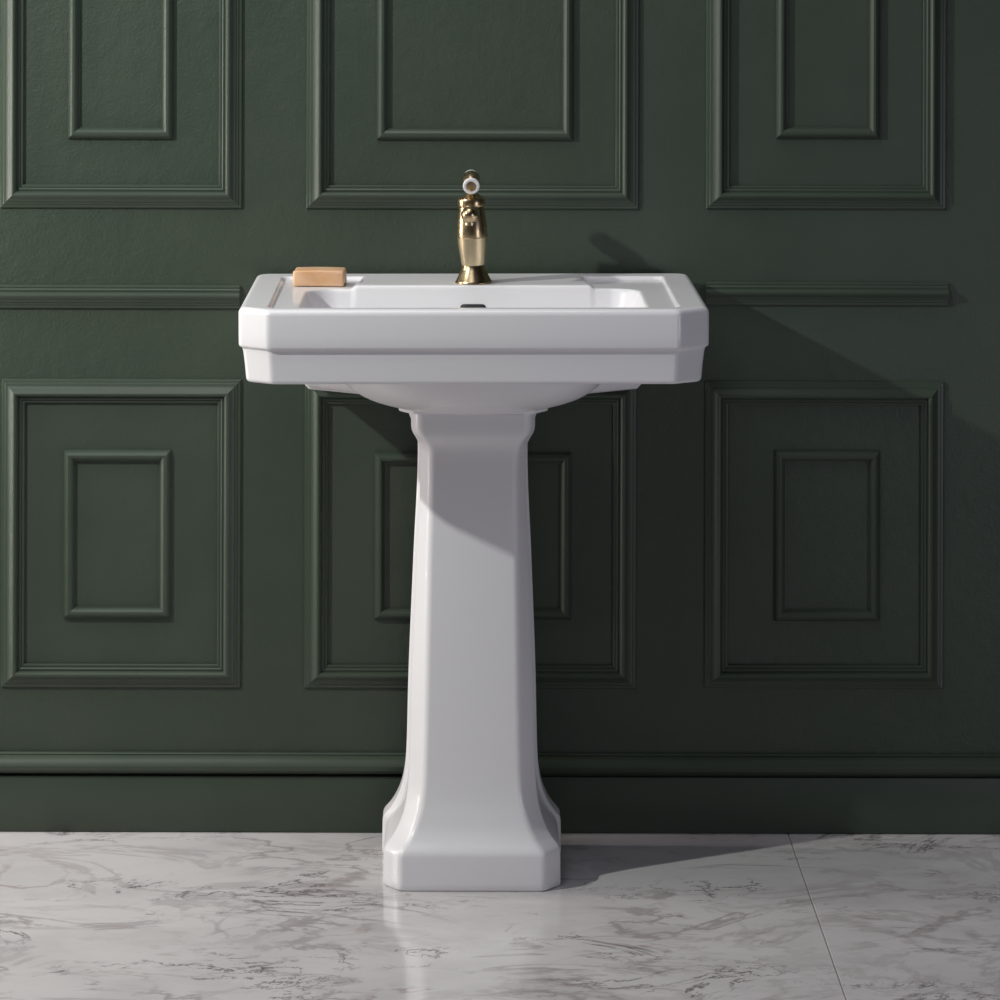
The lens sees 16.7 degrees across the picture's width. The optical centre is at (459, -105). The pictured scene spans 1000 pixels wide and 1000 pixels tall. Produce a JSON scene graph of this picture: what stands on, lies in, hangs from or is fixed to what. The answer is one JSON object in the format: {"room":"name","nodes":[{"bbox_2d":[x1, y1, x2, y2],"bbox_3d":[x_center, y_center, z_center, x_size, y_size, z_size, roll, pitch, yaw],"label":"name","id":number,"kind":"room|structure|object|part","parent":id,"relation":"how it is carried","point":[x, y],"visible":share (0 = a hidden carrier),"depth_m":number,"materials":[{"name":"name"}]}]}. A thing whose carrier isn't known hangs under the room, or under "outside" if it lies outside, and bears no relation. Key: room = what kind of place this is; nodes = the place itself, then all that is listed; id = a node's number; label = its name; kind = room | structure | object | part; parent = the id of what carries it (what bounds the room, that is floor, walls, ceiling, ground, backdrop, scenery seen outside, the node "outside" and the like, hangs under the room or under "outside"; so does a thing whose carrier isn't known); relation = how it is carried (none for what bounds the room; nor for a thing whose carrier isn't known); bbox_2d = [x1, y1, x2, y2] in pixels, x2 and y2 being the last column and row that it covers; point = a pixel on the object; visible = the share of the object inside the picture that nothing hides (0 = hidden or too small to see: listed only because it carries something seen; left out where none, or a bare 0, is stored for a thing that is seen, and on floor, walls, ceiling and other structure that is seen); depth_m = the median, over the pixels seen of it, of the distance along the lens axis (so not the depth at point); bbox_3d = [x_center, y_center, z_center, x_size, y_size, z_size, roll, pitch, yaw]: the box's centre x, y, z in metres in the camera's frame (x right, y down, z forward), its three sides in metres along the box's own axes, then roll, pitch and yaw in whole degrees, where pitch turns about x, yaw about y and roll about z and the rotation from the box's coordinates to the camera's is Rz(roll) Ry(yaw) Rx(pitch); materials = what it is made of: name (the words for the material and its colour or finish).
{"room":"bathroom","nodes":[
{"label":"bathroom","id":0,"kind":"room"},
{"bbox_2d":[0,0,999,776],"bbox_3d":[0.000,0.107,5.360,5.200,2.700,0.120,0,0,0],"label":"wall","id":1,"kind":"structure","parent":0,"point":[453,63],"depth_m":5.30,"materials":[{"name":"green paint"}]},
{"bbox_2d":[63,449,170,617],"bbox_3d":[-0.534,0.993,5.295,0.168,0.262,0.010,0,0,0],"label":"trim","id":2,"kind":"structure","parent":1,"relation":"attached to","point":[71,456],"depth_m":5.29,"materials":[{"name":"green paint"}]},
{"bbox_2d":[0,285,239,308],"bbox_3d":[-0.578,0.624,5.292,0.470,0.036,0.016,0,0,0],"label":"trim","id":3,"kind":"structure","parent":1,"relation":"attached to","point":[11,296],"depth_m":5.29,"materials":[{"name":"green paint"}]},
{"bbox_2d":[1,379,240,687],"bbox_3d":[-0.528,0.992,5.292,0.373,0.480,0.016,0,0,0],"label":"trim","id":4,"kind":"structure","parent":1,"relation":"attached to","point":[15,672],"depth_m":5.29,"materials":[{"name":"green paint"}]},
{"bbox_2d":[68,0,173,138],"bbox_3d":[-0.528,0.066,5.295,0.164,0.625,0.010,0,0,0],"label":"trim","id":5,"kind":"structure","parent":1,"relation":"attached to","point":[75,131],"depth_m":5.29,"materials":[{"name":"green paint"}]},
{"bbox_2d":[0,0,242,207],"bbox_3d":[-0.526,0.067,5.292,0.377,0.838,0.016,0,0,0],"label":"trim","id":6,"kind":"structure","parent":1,"relation":"attached to","point":[14,193],"depth_m":5.29,"materials":[{"name":"green paint"}]},
{"bbox_2d":[304,385,636,688],"bbox_3d":[0.016,0.994,5.292,0.517,0.479,0.016,0,0,0],"label":"trim","id":7,"kind":"structure","parent":1,"relation":"attached to","point":[318,673],"depth_m":5.29,"materials":[{"name":"green paint"}]},
{"bbox_2d":[306,0,638,208],"bbox_3d":[0.021,0.068,5.292,0.518,0.839,0.016,0,0,0],"label":"trim","id":8,"kind":"structure","parent":1,"relation":"attached to","point":[319,191],"depth_m":5.29,"materials":[{"name":"green paint"}]},
{"bbox_2d":[374,452,571,619],"bbox_3d":[0.020,0.997,5.295,0.308,0.261,0.010,0,0,0],"label":"trim","id":9,"kind":"structure","parent":1,"relation":"attached to","point":[381,459],"depth_m":5.29,"materials":[{"name":"green paint"}]},
{"bbox_2d":[376,0,573,139],"bbox_3d":[0.024,0.067,5.295,0.307,0.626,0.010,0,0,0],"label":"trim","id":10,"kind":"structure","parent":1,"relation":"attached to","point":[383,132],"depth_m":5.29,"materials":[{"name":"green paint"}]},
{"bbox_2d":[0,774,999,833],"bbox_3d":[-0.004,1.413,5.295,5.200,0.087,0.010,0,0,0],"label":"baseboard","id":11,"kind":"structure","parent":1,"relation":"attached to","point":[28,802],"depth_m":5.29,"materials":[{"name":"green paint"}]},
{"bbox_2d":[0,751,999,775],"bbox_3d":[-0.004,1.350,5.289,5.200,0.032,0.022,0,0,0],"label":"trim","id":12,"kind":"structure","parent":1,"relation":"attached to","point":[10,761],"depth_m":5.28,"materials":[{"name":"green paint"}]},
{"bbox_2d":[704,381,943,688],"bbox_3d":[0.567,0.995,5.292,0.372,0.478,0.016,0,0,0],"label":"trim","id":13,"kind":"structure","parent":1,"relation":"attached to","point":[718,673],"depth_m":5.29,"materials":[{"name":"green paint"}]},
{"bbox_2d":[706,0,945,208],"bbox_3d":[0.571,0.068,5.292,0.374,0.840,0.016,0,0,0],"label":"trim","id":14,"kind":"structure","parent":1,"relation":"attached to","point":[932,192],"depth_m":5.29,"materials":[{"name":"green paint"}]},
{"bbox_2d":[774,450,879,620],"bbox_3d":[0.572,0.996,5.295,0.165,0.266,0.010,0,0,0],"label":"trim","id":15,"kind":"structure","parent":1,"relation":"attached to","point":[781,457],"depth_m":5.29,"materials":[{"name":"green paint"}]},
{"bbox_2d":[706,282,948,305],"bbox_3d":[0.571,0.620,5.292,0.376,0.036,0.016,0,0,0],"label":"trim","id":16,"kind":"structure","parent":1,"relation":"attached to","point":[717,293],"depth_m":5.29,"materials":[{"name":"green paint"}]},
{"bbox_2d":[775,0,879,138],"bbox_3d":[0.574,0.066,5.295,0.163,0.624,0.010,0,0,0],"label":"trim","id":17,"kind":"structure","parent":1,"relation":"attached to","point":[782,130],"depth_m":5.29,"materials":[{"name":"green paint"}]},
{"bbox_2d":[0,831,999,999],"bbox_3d":[0.371,1.464,4.461,2.750,0.012,1.677,0,0,0],"label":"floor","id":18,"kind":"structure","parent":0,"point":[84,915],"depth_m":4.84,"materials":[{"name":"stone"}]},
{"bbox_2d":[382,413,560,891],"bbox_3d":[0.018,1.109,5.102,0.272,0.695,0.248,0,0,0],"label":"pedestal","id":19,"kind":"object","parent":18,"relation":"on","point":[471,808],"visible":0.94,"depth_m":5.01,"materials":[{"name":"white ceramic"}]},
{"bbox_2d":[239,273,708,414],"bbox_3d":[0.019,0.673,5.051,0.673,0.179,0.463,0,0,0],"label":"washbasin","id":20,"kind":"object","parent":19,"relation":"on","point":[410,343],"visible":0.97,"depth_m":4.83,"materials":[{"name":"white ceramic"}]},
{"bbox_2d":[293,267,346,286],"bbox_3d":[-0.213,0.578,5.172,0.079,0.024,0.054,0,0,2],"label":"soap bar","id":21,"kind":"object","parent":20,"relation":"on","point":[302,276],"visible":1,"depth_m":5.15,"materials":[{"name":"beige wax"}]},
{"bbox_2d":[455,170,491,284],"bbox_3d":[0.018,0.501,5.126,0.056,0.170,0.112,-2,0,0],"label":"tap","id":22,"kind":"object","parent":20,"relation":"on","point":[472,233],"visible":1,"depth_m":5.14,"materials":[{"name":"gold metal"}]},
{"bbox_3d":[0.016,0.478,5.111,0.027,0.030,0.082,0,0,2],"label":"spout","id":23,"kind":"part","parent":22,"relation":"part of","materials":[{"name":"gold metal"}]},
{"bbox_3d":[0.017,0.431,5.153,0.026,0.030,0.043,-2,0,0],"label":"lever","id":24,"kind":"part","parent":22,"relation":"part of","materials":[{"name":"gold metal"}]},
{"bbox_3d":[0.017,0.437,5.130,0.026,0.025,0.012,-2,0,0],"label":"lever knob","id":25,"kind":"part","parent":22,"relation":"part of","materials":[{"name":"white ceramic"}]},
{"bbox_2d":[787,833,846,999],"bbox_3d":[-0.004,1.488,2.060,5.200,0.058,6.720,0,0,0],"label":"grout line","id":26,"kind":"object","parent":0,"point":[787,833],"depth_m":4.85,"materials":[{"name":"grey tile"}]}
]}

